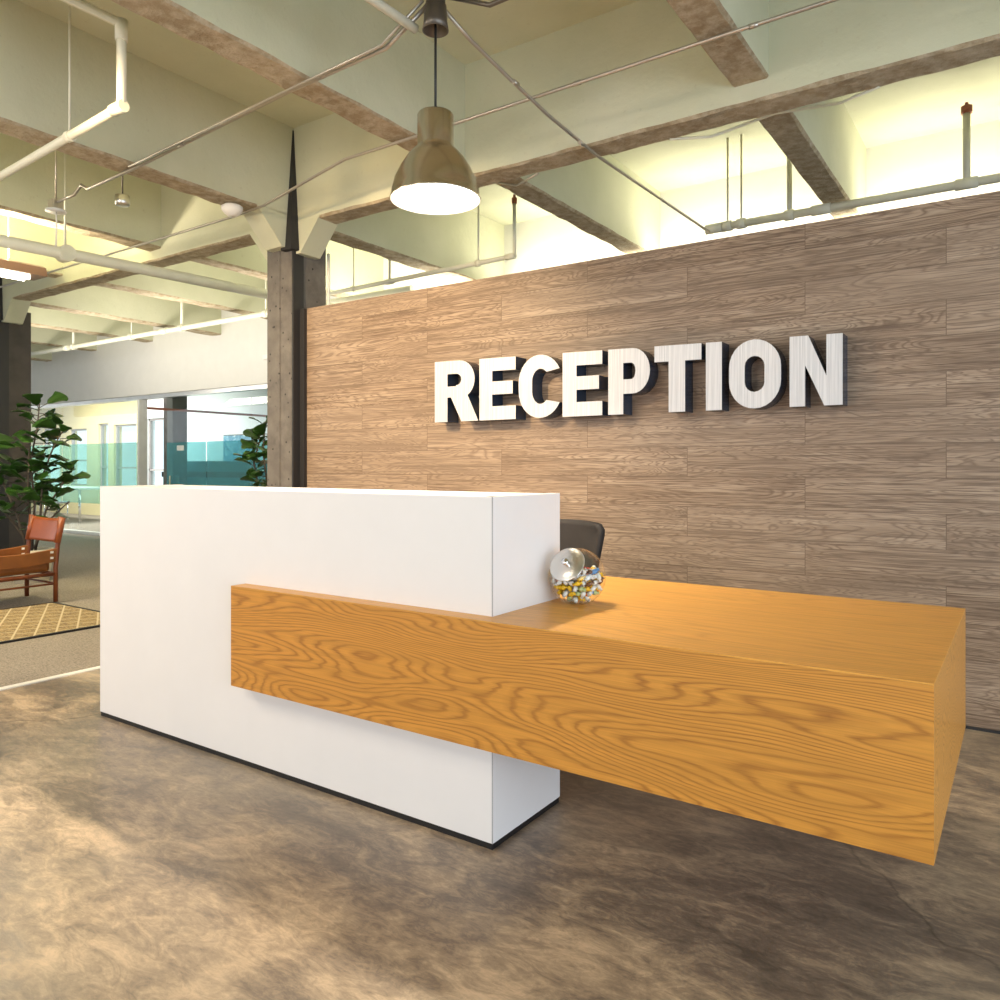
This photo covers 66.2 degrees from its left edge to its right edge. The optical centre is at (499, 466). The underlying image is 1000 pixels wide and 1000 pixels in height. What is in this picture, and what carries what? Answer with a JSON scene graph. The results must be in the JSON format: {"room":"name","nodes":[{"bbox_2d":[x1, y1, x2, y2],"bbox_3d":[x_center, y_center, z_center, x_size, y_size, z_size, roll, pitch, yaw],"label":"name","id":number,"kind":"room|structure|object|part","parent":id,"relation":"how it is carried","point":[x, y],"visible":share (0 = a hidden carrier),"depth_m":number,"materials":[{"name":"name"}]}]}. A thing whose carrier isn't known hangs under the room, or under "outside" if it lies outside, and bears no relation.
{"room":"lobby","nodes":[
{"label":"lobby","id":0,"kind":"room"},
{"bbox_2d":[13,547,53,583],"bbox_3d":[-4.884,1.030,8.005,0.400,0.340,0.400,0,0,34],"label":"pot","id":1,"kind":"object","parent":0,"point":[33,549],"depth_m":7.93,"materials":[{"name":"brown wood"}]},
{"bbox_2d":[0,511,99,686],"bbox_3d":[-12.980,1.250,11.604,25.470,0.100,19.500,0,0,34],"label":"floor","id":2,"kind":"structure","parent":0,"point":[79,554],"depth_m":6.82,"materials":[{"name":"beige carpet"}]},
{"bbox_2d":[0,277,30,548],"bbox_3d":[-5.861,-0.715,8.897,0.840,3.830,0.670,0,0,34],"label":"concrete column","id":3,"kind":"structure","parent":2,"relation":"on","point":[15,319],"depth_m":8.93,"materials":[{"name":"black paint"}]},
{"bbox_2d":[0,514,65,601],"bbox_3d":[-4.290,0.814,6.641,0.590,0.747,0.800,0,0,34],"label":"lounge chair","id":4,"kind":"object","parent":2,"relation":"on","point":[19,560],"visible":1,"depth_m":6.72,"materials":[{"name":"brown wood"}]},
{"bbox_2d":[0,563,48,576],"bbox_3d":[-4.326,0.864,6.588,0.490,0.123,0.670,0,0,34],"label":"chair seat","id":5,"kind":"object","parent":4,"relation":"on","point":[42,569],"depth_m":6.57,"materials":[{"name":"brown leather"}]},
{"bbox_3d":[-4.094,0.942,6.459,0.034,0.034,0.680,0,0,34],"label":"seat rail","id":6,"kind":"part","parent":4,"relation":"part of","materials":[{"name":"brown wood"}]},
{"bbox_3d":[-4.328,0.814,7.055,0.038,0.747,0.078,0,0,34],"label":"leg","id":7,"kind":"part","parent":4,"relation":"part of","materials":[{"name":"brown wood"}]},
{"bbox_3d":[-4.093,0.564,6.928,0.566,0.219,0.104,0,0,34],"label":"backrest","id":8,"kind":"part","parent":4,"relation":"part of","materials":[{"name":"orange leather"}]},
{"bbox_3d":[-3.890,0.814,6.756,0.038,0.747,0.078,0,0,34],"label":"leg","id":9,"kind":"part","parent":4,"relation":"part of","materials":[{"name":"brown wood"}]},
{"bbox_2d":[0,391,90,583],"bbox_3d":[-4.943,0.199,7.991,1.183,2.001,0.635,0,0,12],"label":"fiddle leaf fig","id":10,"kind":"object","parent":2,"relation":"on","point":[37,494],"visible":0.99,"depth_m":7.96,"materials":[{"name":"plant"}]},
{"bbox_2d":[0,602,99,643],"bbox_3d":[-4.370,1.192,4.894,1.330,0.013,3.545,0,0,34],"label":"woven rug","id":11,"kind":"object","parent":2,"relation":"on","point":[20,623],"visible":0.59,"depth_m":5.92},
{"bbox_2d":[37,480,69,522],"bbox_3d":[-9.411,0.725,16.177,0.460,0.951,0.460,0,0,34],"label":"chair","id":12,"kind":"object","parent":2,"relation":"on","point":[57,502],"visible":0.22,"depth_m":16.12,"materials":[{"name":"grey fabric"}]},
{"bbox_3d":[-9.405,0.755,16.185,0.460,0.050,0.440,0,0,34],"label":"seat","id":13,"kind":"part","parent":12,"relation":"part of","materials":[{"name":"grey fabric"}]},
{"bbox_2d":[58,486,99,522],"bbox_3d":[-9.616,0.825,17.117,2.400,0.750,0.800,0,0,34],"label":"meeting table","id":14,"kind":"object","parent":2,"relation":"on","point":[79,488],"visible":0.29,"depth_m":16.22,"materials":[{"name":"white plastic"}]},
{"bbox_3d":[-8.888,0.843,16.232,0.048,0.715,0.050,0,0,34],"label":"leg","id":15,"kind":"part","parent":14,"relation":"part of","materials":[{"name":"silver metal"}]},
{"bbox_2d":[63,529,99,535],"bbox_3d":[-10.101,1.175,15.522,25.800,0.050,0.120,0,0,34],"label":"trim","id":16,"kind":"structure","parent":2,"relation":"on","point":[64,530],"depth_m":13.64,"materials":[{"name":"white plastic"}]},
{"bbox_2d":[164,396,186,484],"bbox_3d":[-6.092,-0.730,14.404,0.300,3.860,0.300,0,0,34],"label":"concrete column","id":17,"kind":"structure","parent":2,"relation":"on","point":[175,422],"depth_m":14.29,"materials":[{"name":"grey concrete"}]},
{"bbox_2d":[162,461,266,486],"bbox_3d":[-4.674,0.550,13.979,4.140,1.300,0.640,0,0,34],"label":"partition","id":18,"kind":"object","parent":2,"relation":"on","point":[208,473],"depth_m":14.03,"materials":[{"name":"teal glass"}]},
{"bbox_3d":[-4.618,0.000,14.062,4.100,0.200,0.400,0,0,34],"label":"screen panel","id":19,"kind":"part","parent":18,"relation":"part of","materials":[{"name":"teal glass"}]},
{"bbox_2d":[233,416,266,486],"bbox_3d":[-2.579,0.317,8.255,0.547,1.765,0.532,0,0,-10],"label":"fiddle leaf fig","id":20,"kind":"object","parent":2,"relation":"on","point":[257,431],"visible":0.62,"depth_m":8.20,"materials":[{"name":"plant"}]},
{"bbox_2d":[243,130,337,487],"bbox_3d":[-1.725,-0.715,6.069,0.840,3.830,0.670,0,0,34],"label":"concrete column","id":21,"kind":"structure","parent":2,"relation":"on","point":[293,249],"depth_m":6.02,"materials":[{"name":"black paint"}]},
{"bbox_2d":[327,254,329,304],"bbox_3d":[-1.400,-1.065,6.234,0.033,1.331,0.054,0,0,34],"label":"cable","id":22,"kind":"object","parent":21,"relation":"attached to","point":[328,255],"visible":0.4,"depth_m":6.23,"materials":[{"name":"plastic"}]},
{"bbox_2d":[31,390,266,514],"bbox_3d":[-7.918,-0.725,17.652,27.000,3.850,0.200,0,0,34],"label":"wall","id":23,"kind":"structure","parent":0,"point":[89,417],"depth_m":18.06,"materials":[{"name":"paint"}]},
{"bbox_2d":[45,428,59,485],"bbox_3d":[-11.764,-0.250,20.264,0.900,1.500,0.070,0,0,34],"label":"window","id":24,"kind":"structure","parent":23,"relation":"in","point":[46,445],"depth_m":20.47,"materials":[{"name":"white metal"}]},
{"bbox_2d":[71,429,86,485],"bbox_3d":[-10.629,-0.235,19.488,0.850,1.430,0.070,0,0,34],"label":"window","id":25,"kind":"structure","parent":23,"relation":"in","point":[72,430],"depth_m":19.70,"materials":[{"name":"white metal"}]},
{"bbox_2d":[100,423,107,485],"bbox_3d":[-9.639,-0.075,18.811,0.450,1.950,0.070,0,0,34],"label":"window","id":26,"kind":"structure","parent":23,"relation":"in","point":[102,466],"depth_m":18.91,"materials":[{"name":"white metal"}]},
{"bbox_2d":[116,424,136,485],"bbox_3d":[-8.842,-0.050,18.266,0.980,1.900,0.070,0,0,34],"label":"window","id":27,"kind":"structure","parent":23,"relation":"in","point":[118,467],"depth_m":18.51,"materials":[{"name":"white metal"}]},
{"bbox_2d":[149,418,163,484],"bbox_3d":[-7.782,0.000,17.540,0.750,2.200,0.070,0,0,34],"label":"window","id":28,"kind":"structure","parent":23,"relation":"in","point":[151,469],"depth_m":17.72,"materials":[{"name":"white metal"}]},
{"bbox_2d":[147,407,266,416],"bbox_3d":[-5.338,-1.000,14.161,0.044,0.042,2.550,0,0,34],"label":"rail","id":29,"kind":"object","parent":23,"relation":"attached to","point":[150,408],"visible":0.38,"depth_m":14.03,"materials":[{"name":"metal"}]},
{"bbox_2d":[223,434,252,460],"bbox_3d":[-5.388,-0.360,15.770,0.940,0.600,0.030,0,0,34],"label":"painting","id":30,"kind":"object","parent":23,"relation":"attached to","point":[232,444],"visible":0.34,"depth_m":15.84},
{"bbox_2d":[0,669,999,999],"bbox_3d":[0.672,1.250,-0.762,11.030,0.100,14.500,0,0,34],"label":"floor","id":31,"kind":"structure","parent":0,"point":[136,863],"depth_m":2.16,"materials":[{"name":"concrete"}]},
{"bbox_2d":[0,666,99,690],"bbox_3d":[-2.909,1.197,3.807,0.050,0.006,11.000,0,0,34],"label":"trim","id":32,"kind":"structure","parent":31,"relation":"on","point":[97,667],"depth_m":4.32,"materials":[{"name":"white plastic"}]},
{"bbox_2d":[100,485,965,865],"bbox_3d":[-0.214,0.647,3.090,3.518,1.105,1.068,0,0,34],"label":"reception desk","id":33,"kind":"object","parent":31,"relation":"on","point":[413,656],"visible":1,"depth_m":2.47,"materials":[{"name":"white laminate"}]},
{"bbox_3d":[-0.966,0.637,3.065,2.304,1.085,0.040,0,0,34],"label":"panel","id":34,"kind":"part","parent":33,"relation":"part of","materials":[{"name":"white laminate"}]},
{"bbox_2d":[125,485,538,495],"bbox_3d":[-0.857,0.111,3.222,2.228,0.028,0.341,0,0,34],"label":"countertop","id":35,"kind":"structure","parent":33,"relation":"on","point":[163,486],"depth_m":3.09,"materials":[{"name":"white laminate"}]},
{"bbox_3d":[-0.749,0.638,3.379,2.228,1.083,0.040,0,0,34],"label":"panel","id":36,"kind":"part","parent":33,"relation":"part of","materials":[{"name":"white laminate"}]},
{"bbox_3d":[0.080,0.637,2.583,0.040,1.085,0.418,0,0,34],"label":"panel","id":37,"kind":"part","parent":33,"relation":"part of","materials":[{"name":"white laminate"}]},
{"bbox_2d":[549,548,605,603],"bbox_3d":[0.263,0.372,2.637,0.196,0.191,0.206,0,0,34],"label":"candy jar","id":38,"kind":"object","parent":33,"relation":"on","point":[567,564],"visible":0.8,"depth_m":2.57,"materials":[{"name":"clear glass"}]},
{"bbox_3d":[0.217,0.319,2.568,0.023,0.023,0.024,0,0,-7],"label":"lid knob","id":39,"kind":"part","parent":38,"relation":"part of","materials":[{"name":"silver metal"}]},
{"bbox_2d":[562,589,568,597],"bbox_3d":[0.223,0.430,2.597,0.017,0.027,0.034,0,0,40],"label":"candy","id":40,"kind":"object","parent":38,"relation":"in","point":[565,593],"visible":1,"depth_m":2.59,"materials":[{"name":"white food"}]},
{"bbox_3d":[0.226,0.329,2.581,0.127,0.105,0.072,0,0,34],"label":"lid","id":41,"kind":"part","parent":38,"relation":"part of","materials":[{"name":"metal"}]},
{"bbox_2d":[568,592,575,596],"bbox_3d":[0.241,0.431,2.587,0.016,0.022,0.034,0,0,-33],"label":"candy","id":42,"kind":"object","parent":38,"relation":"in","point":[571,594],"visible":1,"depth_m":2.58,"materials":[{"name":"yellow food"}]},
{"bbox_2d":[577,575,585,581],"bbox_3d":[0.273,0.376,2.573,0.034,0.019,0.016,0,0,-34],"label":"candy","id":43,"kind":"object","parent":38,"relation":"in","point":[581,578],"visible":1,"depth_m":2.57,"materials":[{"name":"yellow food"}]},
{"bbox_2d":[578,587,585,591],"bbox_3d":[0.274,0.412,2.572,0.016,0.016,0.032,0,0,-36],"label":"candy","id":44,"kind":"object","parent":38,"relation":"in","point":[581,589],"visible":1,"depth_m":2.56,"materials":[{"name":"green food"}]},
{"bbox_2d":[584,574,590,581],"bbox_3d":[0.295,0.375,2.582,0.016,0.025,0.034,0,0,45],"label":"candy","id":45,"kind":"object","parent":38,"relation":"in","point":[587,578],"visible":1,"depth_m":2.58,"materials":[{"name":"white food"}]},
{"bbox_2d":[584,580,594,587],"bbox_3d":[0.299,0.394,2.570,0.034,0.027,0.016,0,0,15],"label":"candy","id":46,"kind":"object","parent":38,"relation":"in","point":[590,583],"visible":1,"depth_m":2.56,"materials":[{"name":"brown food"}]},
{"bbox_2d":[591,568,599,574],"bbox_3d":[0.321,0.356,2.602,0.035,0.024,0.016,0,0,-33],"label":"candy","id":47,"kind":"object","parent":38,"relation":"in","point":[594,571],"visible":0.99,"depth_m":2.60,"materials":[{"name":"blue food"}]},
{"bbox_2d":[596,572,601,581],"bbox_3d":[0.335,0.375,2.601,0.022,0.034,0.016,0,0,-41],"label":"candy","id":48,"kind":"object","parent":38,"relation":"in","point":[597,573],"visible":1,"depth_m":2.60,"materials":[{"name":"white food"}]},
{"label":"candy","id":49,"kind":"object","parent":38,"relation":"in","visible":0},
{"bbox_2d":[572,581,582,586],"bbox_3d":[0.260,0.393,2.574,0.034,0.018,0.016,0,0,-14],"label":"candy","id":50,"kind":"object","parent":49,"relation":"on","point":[576,583],"visible":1,"depth_m":2.57,"materials":[{"name":"yellow food"}]},
{"bbox_3d":[1.230,0.668,2.103,0.020,0.388,1.068,0,0,34],"label":"oak panel","id":51,"kind":"part","parent":33,"relation":"part of","materials":[{"name":"brown wood"}]},
{"bbox_2d":[560,519,604,567],"bbox_3d":[0.233,0.742,3.961,0.612,0.914,0.636,0,0,34],"label":"office chair","id":52,"kind":"object","parent":31,"relation":"on","point":[585,536],"visible":0.22,"depth_m":4.08,"materials":[{"name":"grey fabric"}]},
{"bbox_2d":[17,0,999,225],"bbox_3d":[-8.428,-2.750,8.491,36.500,0.200,19.500,0,0,34],"label":"ceiling","id":53,"kind":"structure","parent":0,"point":[925,105],"depth_m":5.41,"materials":[{"name":"paint"}]},
{"bbox_2d":[0,216,46,280],"bbox_3d":[-4.410,-2.111,5.863,0.240,1.079,1.700,0,0,34],"label":"linear light","id":54,"kind":"object","parent":53,"relation":"hanging from","point":[11,269],"visible":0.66,"depth_m":6.36,"materials":[{"name":"brown metal"}]},
{"bbox_3d":[-4.071,-2.175,6.359,0.011,0.950,0.012,0,0,34],"label":"rod","id":55,"kind":"part","parent":54,"relation":"part of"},
{"bbox_2d":[0,215,62,277],"bbox_3d":[-6.020,-2.332,6.086,0.190,0.676,4.850,0,0,34],"label":"ceiling beam","id":56,"kind":"structure","parent":53,"relation":"attached to","point":[18,228],"depth_m":7.78,"materials":[{"name":"paint"}]},
{"bbox_2d":[31,344,51,361],"bbox_3d":[-8.491,-2.302,13.925,0.200,0.736,4.900,0,0,34],"label":"ceiling beam","id":57,"kind":"structure","parent":53,"relation":"attached to","point":[47,357],"depth_m":13.97,"materials":[{"name":"paint"}]},
{"bbox_2d":[45,150,66,246],"bbox_3d":[-3.237,-2.125,5.594,0.140,1.050,0.140,0,0,34],"label":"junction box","id":58,"kind":"object","parent":53,"relation":"hanging from","point":[53,207],"visible":0.92,"depth_m":5.59,"materials":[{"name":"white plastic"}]},
{"bbox_3d":[-3.237,-2.295,5.594,0.011,0.710,0.012,0,0,34],"label":"rod","id":59,"kind":"part","parent":58,"relation":"part of","materials":[{"name":"silver metal"}]},
{"bbox_3d":[-3.237,-1.863,5.594,0.140,0.015,0.140,0,0,34],"label":"plate","id":60,"kind":"part","parent":58,"relation":"part of","materials":[{"name":"white plastic"}]},
{"bbox_3d":[-3.233,-1.730,5.591,0.020,0.261,0.010,0,0,34],"label":"cord","id":61,"kind":"part","parent":58,"relation":"part of","materials":[{"name":"white plastic"}]},
{"bbox_2d":[31,326,96,350],"bbox_3d":[-7.200,-2.332,13.041,0.190,0.676,4.900,0,0,34],"label":"ceiling beam","id":62,"kind":"structure","parent":53,"relation":"attached to","point":[39,336],"depth_m":12.71,"materials":[{"name":"paint"}]},
{"bbox_2d":[62,4,76,142],"bbox_3d":[-2.347,-2.211,4.186,0.040,0.878,0.060,0,0,34],"label":"hanger","id":63,"kind":"object","parent":53,"relation":"hanging from","point":[64,135],"visible":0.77,"depth_m":4.18,"materials":[{"name":"white metal"}]},
{"bbox_2d":[0,0,129,180],"bbox_3d":[-4.108,-2.007,3.914,3.801,0.474,2.824,0,0,34],"label":"ceiling pipe","id":64,"kind":"object","parent":63,"relation":"hanging from","point":[121,105],"visible":1,"depth_m":3.83,"materials":[{"name":"white metal"}]},
{"bbox_2d":[0,133,160,251],"bbox_3d":[-4.551,-2.332,5.081,0.190,0.676,4.850,0,0,34],"label":"ceiling beam","id":65,"kind":"structure","parent":53,"relation":"attached to","point":[25,194],"depth_m":6.44,"materials":[{"name":"paint"}]},
{"bbox_2d":[28,306,152,342],"bbox_3d":[-5.796,-2.332,12.082,0.190,0.676,4.900,0,0,34],"label":"ceiling beam","id":66,"kind":"structure","parent":53,"relation":"attached to","point":[40,317],"depth_m":11.38,"materials":[{"name":"paint"}]},
{"bbox_2d":[115,176,129,207],"bbox_3d":[-2.838,-2.305,5.770,0.102,0.690,0.102,0,0,-33],"label":"pendant lamp","id":67,"kind":"object","parent":53,"relation":"hanging from","point":[121,200],"visible":0.77,"depth_m":5.74,"materials":[{"name":"metal"}]},
{"bbox_2d":[30,286,220,335],"bbox_3d":[-4.348,-2.302,11.091,0.200,0.736,4.900,0,0,34],"label":"ceiling beam","id":68,"kind":"structure","parent":53,"relation":"attached to","point":[104,302],"depth_m":10.14,"materials":[{"name":"paint"}]},
{"bbox_2d":[0,0,293,214],"bbox_3d":[-3.069,-2.302,4.068,0.200,0.736,4.850,0,0,34],"label":"ceiling beam","id":69,"kind":"structure","parent":53,"relation":"attached to","point":[245,162],"depth_m":4.95,"materials":[{"name":"paint"}]},
{"bbox_2d":[221,203,242,217],"bbox_3d":[-1.977,-1.885,5.665,0.156,0.086,0.156,0,0,34],"label":"smoke detector","id":70,"kind":"object","parent":69,"relation":"attached to","point":[232,210],"visible":1,"depth_m":5.62,"materials":[{"name":"white plastic"}]},
{"bbox_2d":[0,153,333,304],"bbox_3d":[-3.033,-2.143,6.677,0.120,1.015,5.620,0,0,39],"label":"ceiling pipe","id":71,"kind":"object","parent":53,"relation":"hanging from","point":[65,253],"visible":0.66,"depth_m":6.39,"materials":[{"name":"white metal"}]},
{"bbox_2d":[94,261,266,318],"bbox_3d":[-3.155,-2.332,10.275,0.190,0.676,4.900,0,0,34],"label":"ceiling beam","id":72,"kind":"structure","parent":53,"relation":"attached to","point":[139,284],"depth_m":9.37,"materials":[{"name":"paint"}]},
{"bbox_2d":[31,280,413,355],"bbox_3d":[-5.197,-2.216,10.824,10.400,0.867,0.094,0,0,34],"label":"pipe","id":73,"kind":"object","parent":53,"relation":"hanging from","point":[263,313],"visible":0.67,"depth_m":10.03,"materials":[{"name":"white metal"}]},
{"bbox_2d":[191,240,382,297],"bbox_3d":[-1.686,-2.332,9.270,0.190,0.676,4.900,0,0,34],"label":"ceiling beam","id":74,"kind":"structure","parent":53,"relation":"attached to","point":[368,267],"depth_m":8.83,"materials":[{"name":"paint"}]},
{"bbox_2d":[111,0,464,157],"bbox_3d":[-1.679,-2.332,3.117,0.190,0.676,4.850,0,0,34],"label":"ceiling beam","id":75,"kind":"structure","parent":53,"relation":"attached to","point":[287,43],"depth_m":4.12,"materials":[{"name":"paint"}]},
{"bbox_2d":[56,6,423,202],"bbox_3d":[-1.768,-2.010,4.523,3.536,0.201,0.039,0,0,36],"label":"conduit","id":76,"kind":"object","parent":75,"relation":"attached to","point":[420,12],"visible":0.74,"depth_m":4.30,"materials":[{"name":"silver metal"}]},
{"bbox_2d":[128,0,423,167],"bbox_3d":[-1.359,-2.012,4.183,2.474,0.210,0.020,0,0,35],"label":"conduit","id":77,"kind":"object","parent":76,"relation":"attached to","point":[420,2],"visible":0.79,"depth_m":3.99,"materials":[{"name":"silver metal"}]},
{"bbox_2d":[330,208,503,281],"bbox_3d":[-0.204,-2.302,8.257,0.200,0.736,4.900,0,0,34],"label":"ceiling beam","id":78,"kind":"structure","parent":53,"relation":"attached to","point":[425,242],"depth_m":7.42,"materials":[{"name":"paint"}]},
{"bbox_2d":[326,194,516,295],"bbox_3d":[-0.960,-2.201,7.308,2.766,0.898,0.064,0,0,37],"label":"pipe","id":79,"kind":"object","parent":53,"relation":"hanging from","point":[510,256],"visible":0.84,"depth_m":6.94,"materials":[{"name":"white metal"}]},
{"bbox_2d":[390,0,480,214],"bbox_3d":[-0.292,-1.927,3.471,0.412,1.446,0.412,0,0,-8],"label":"pendant lamp","id":80,"kind":"object","parent":53,"relation":"hanging from","point":[434,178],"visible":1,"depth_m":3.40,"materials":[{"name":"brown metal"}]},
{"bbox_2d":[393,184,476,208],"bbox_3d":[-0.292,-1.234,3.471,0.380,0.008,0.380,0,0,34],"label":"diffuser","id":81,"kind":"object","parent":80,"relation":"attached to","point":[420,196],"depth_m":3.50,"materials":[{"name":"white plastic"}]},
{"bbox_3d":[-0.292,-1.326,3.471,0.412,0.244,0.412,0,0,34],"label":"lamp shade","id":82,"kind":"part","parent":80,"relation":"part of","materials":[{"name":"brown metal"}]},
{"bbox_3d":[-0.292,-1.814,3.471,0.011,0.452,0.012,0,0,34],"label":"cord","id":83,"kind":"part","parent":80,"relation":"part of","materials":[{"name":"black plastic"}]},
{"bbox_2d":[452,0,507,7],"bbox_3d":[1.873,-2.047,1.990,5.155,0.146,0.022,0,0,34],"label":"conduit","id":84,"kind":"object","parent":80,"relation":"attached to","point":[493,3],"visible":1,"depth_m":3.31,"materials":[{"name":"silver metal"}]},
{"bbox_2d":[2,0,999,300],"bbox_3d":[-8.800,-2.282,11.047,33.000,0.776,0.200,0,0,34],"label":"ceiling beam","id":85,"kind":"structure","parent":53,"relation":"attached to","point":[839,48],"depth_m":4.50,"materials":[{"name":"paint"}]},
{"bbox_2d":[447,10,709,232],"bbox_3d":[0.724,-1.987,4.833,0.057,0.245,3.305,0,0,36],"label":"conduit","id":86,"kind":"object","parent":85,"relation":"attached to","point":[514,82],"visible":0.92,"depth_m":4.22,"materials":[{"name":"silver metal"}]},
{"bbox_2d":[670,86,879,140],"bbox_3d":[1.487,-1.934,4.211,1.109,0.087,0.185,0,0,34],"label":"cable","id":87,"kind":"object","parent":85,"relation":"attached to","point":[869,90],"visible":0.94,"depth_m":4.26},
{"bbox_2d":[496,155,659,253],"bbox_3d":[1.302,-2.332,7.227,0.190,0.676,4.900,0,0,34],"label":"ceiling beam","id":88,"kind":"structure","parent":53,"relation":"attached to","point":[592,196],"depth_m":6.42,"materials":[{"name":"paint"}]},
{"bbox_2d":[499,172,538,185],"bbox_3d":[0.126,-1.946,5.185,0.026,0.110,0.500,0,0,-31],"label":"cable","id":89,"kind":"object","parent":88,"relation":"hanging from","point":[537,173],"visible":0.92,"depth_m":5.17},
{"bbox_2d":[666,0,768,86],"bbox_3d":[-0.061,-2.332,2.010,0.190,0.676,4.850,0,0,34],"label":"ceiling beam","id":90,"kind":"structure","parent":53,"relation":"attached to","point":[742,57],"depth_m":3.67,"materials":[{"name":"paint"}]},
{"bbox_2d":[758,96,865,218],"bbox_3d":[2.804,-2.332,6.199,0.190,0.676,4.900,0,0,34],"label":"ceiling beam","id":91,"kind":"structure","parent":53,"relation":"attached to","point":[825,146],"depth_m":5.27,"materials":[{"name":"paint"}]},
{"bbox_2d":[705,102,999,234],"bbox_3d":[3.778,-2.274,4.867,5.058,0.752,0.084,0,0,34],"label":"pipe","id":92,"kind":"object","parent":53,"relation":"hanging from","point":[967,182],"visible":0.95,"depth_m":5.63,"materials":[{"name":"white metal"}]},
{"bbox_3d":[-11.651,-2.282,6.878,33.000,0.776,0.200,0,0,34],"label":"ceiling beam","id":93,"kind":"structure","parent":53,"relation":"attached to","visible":0},
{"bbox_2d":[364,0,418,33],"bbox_3d":[-1.463,-2.050,2.141,0.074,0.142,3.488,0,0,38],"label":"ceiling pipe","id":94,"kind":"object","parent":93,"relation":"attached to","point":[382,6],"visible":1,"depth_m":3.40,"materials":[{"name":"white metal"}]},
{"bbox_3d":[1.248,-2.302,1.115,0.200,0.736,4.850,0,0,34],"label":"ceiling beam","id":95,"kind":"structure","parent":53,"relation":"attached to","visible":0},
{"bbox_2d":[0,0,838,287],"bbox_3d":[-0.552,-1.936,4.685,11.803,0.092,0.159,0,0,36],"label":"conduit","id":96,"kind":"object","parent":95,"relation":"attached to","point":[756,24],"visible":0.85,"depth_m":4.07,"materials":[{"name":"silver metal"}]},
{"bbox_2d":[31,120,999,404],"bbox_3d":[-7.121,-1.910,13.502,33.000,1.500,0.250,0,0,34],"label":"wall","id":97,"kind":"structure","parent":0,"point":[172,362],"depth_m":8.10,"materials":[{"name":"paint"}]},
{"bbox_2d":[137,399,146,484],"bbox_3d":[-5.893,0.025,12.645,0.055,2.250,0.140,0,0,34],"label":"trim","id":98,"kind":"structure","parent":97,"relation":"attached to","point":[141,404],"depth_m":12.61,"materials":[{"name":"white plastic"}]},
{"bbox_2d":[31,384,266,409],"bbox_3d":[-10.101,-1.130,15.522,25.800,0.060,0.120,0,0,34],"label":"trim","id":99,"kind":"structure","parent":97,"relation":"attached to","point":[262,386],"depth_m":12.25,"materials":[{"name":"metal"}]},
{"bbox_2d":[169,445,183,484],"bbox_3d":[-4.882,0.025,11.948,1.026,2.250,0.165,0,0,34],"label":"door","id":100,"kind":"structure","parent":97,"relation":"in","point":[179,447],"depth_m":12.06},
{"bbox_2d":[307,191,999,730],"bbox_3d":[1.677,-0.020,3.913,7.650,2.440,0.120,0,0,34],"label":"wall","id":101,"kind":"structure","parent":0,"point":[891,494],"depth_m":4.08,"materials":[{"name":"brown wood"}]},
{"bbox_2d":[300,309,306,487],"bbox_3d":[-1.511,-0.018,6.081,0.060,2.435,0.160,0,0,34],"label":"trim","id":102,"kind":"structure","parent":101,"relation":"attached to","point":[303,312],"depth_m":6.01,"materials":[{"name":"black paint"}]},
{"bbox_2d":[435,360,488,422],"bbox_3d":[-0.254,-0.497,5.087,0.359,0.404,0.121,0,0,34],"label":"sign letter","id":103,"kind":"object","parent":101,"relation":"attached to","point":[454,400],"visible":0.94,"depth_m":5.04,"materials":[{"name":"metal"}]},
{"bbox_2d":[479,356,525,420],"bbox_3d":[0.017,-0.493,4.902,0.278,0.396,0.121,0,0,34],"label":"sign letter","id":104,"kind":"object","parent":101,"relation":"attached to","point":[492,387],"visible":0.95,"depth_m":4.87,"materials":[{"name":"metal"}]},
{"bbox_2d":[519,355,561,418],"bbox_3d":[0.270,-0.489,4.729,0.293,0.385,0.121,0,0,34],"label":"sign letter","id":105,"kind":"object","parent":101,"relation":"attached to","point":[533,371],"visible":0.98,"depth_m":4.71,"materials":[{"name":"metal"}]},
{"bbox_2d":[562,350,611,417],"bbox_3d":[0.516,-0.487,4.560,0.263,0.382,0.121,0,0,34],"label":"sign letter","id":106,"kind":"object","parent":101,"relation":"attached to","point":[575,382],"visible":0.94,"depth_m":4.53,"materials":[{"name":"metal"}]},
{"bbox_2d":[608,348,657,415],"bbox_3d":[0.762,-0.484,4.392,0.256,0.375,0.121,0,0,34],"label":"sign letter","id":107,"kind":"object","parent":101,"relation":"attached to","point":[621,384],"visible":0.98,"depth_m":4.37,"materials":[{"name":"metal"}]},
{"bbox_2d":[654,343,705,412],"bbox_3d":[1.000,-0.482,4.229,0.268,0.368,0.121,0,0,34],"label":"sign letter","id":108,"kind":"object","parent":101,"relation":"attached to","point":[680,359],"visible":0.96,"depth_m":4.18,"materials":[{"name":"metal"}]},
{"bbox_2d":[706,342,728,411],"bbox_3d":[1.167,-0.479,4.115,0.086,0.362,0.121,0,0,34],"label":"sign letter","id":109,"kind":"object","parent":101,"relation":"attached to","point":[717,353],"visible":1,"depth_m":4.07,"materials":[{"name":"metal"}]},
{"bbox_2d":[729,339,786,409],"bbox_3d":[1.342,-0.476,3.995,0.264,0.356,0.121,0,0,34],"label":"sign letter","id":110,"kind":"object","parent":101,"relation":"attached to","point":[742,360],"visible":1,"depth_m":3.95,"materials":[{"name":"metal"}]},
{"bbox_2d":[790,333,846,407],"bbox_3d":[1.588,-0.474,3.827,0.247,0.352,0.121,0,0,34],"label":"sign letter","id":111,"kind":"object","parent":101,"relation":"attached to","point":[807,363],"visible":1,"depth_m":3.78,"materials":[{"name":"metal"}]},
{"bbox_2d":[965,725,999,733],"bbox_3d":[1.643,1.194,3.855,7.640,0.012,0.012,0,0,34],"label":"baseboard","id":112,"kind":"structure","parent":101,"relation":"attached to","point":[967,727],"depth_m":3.48,"materials":[{"name":"black paint"}]}
]}

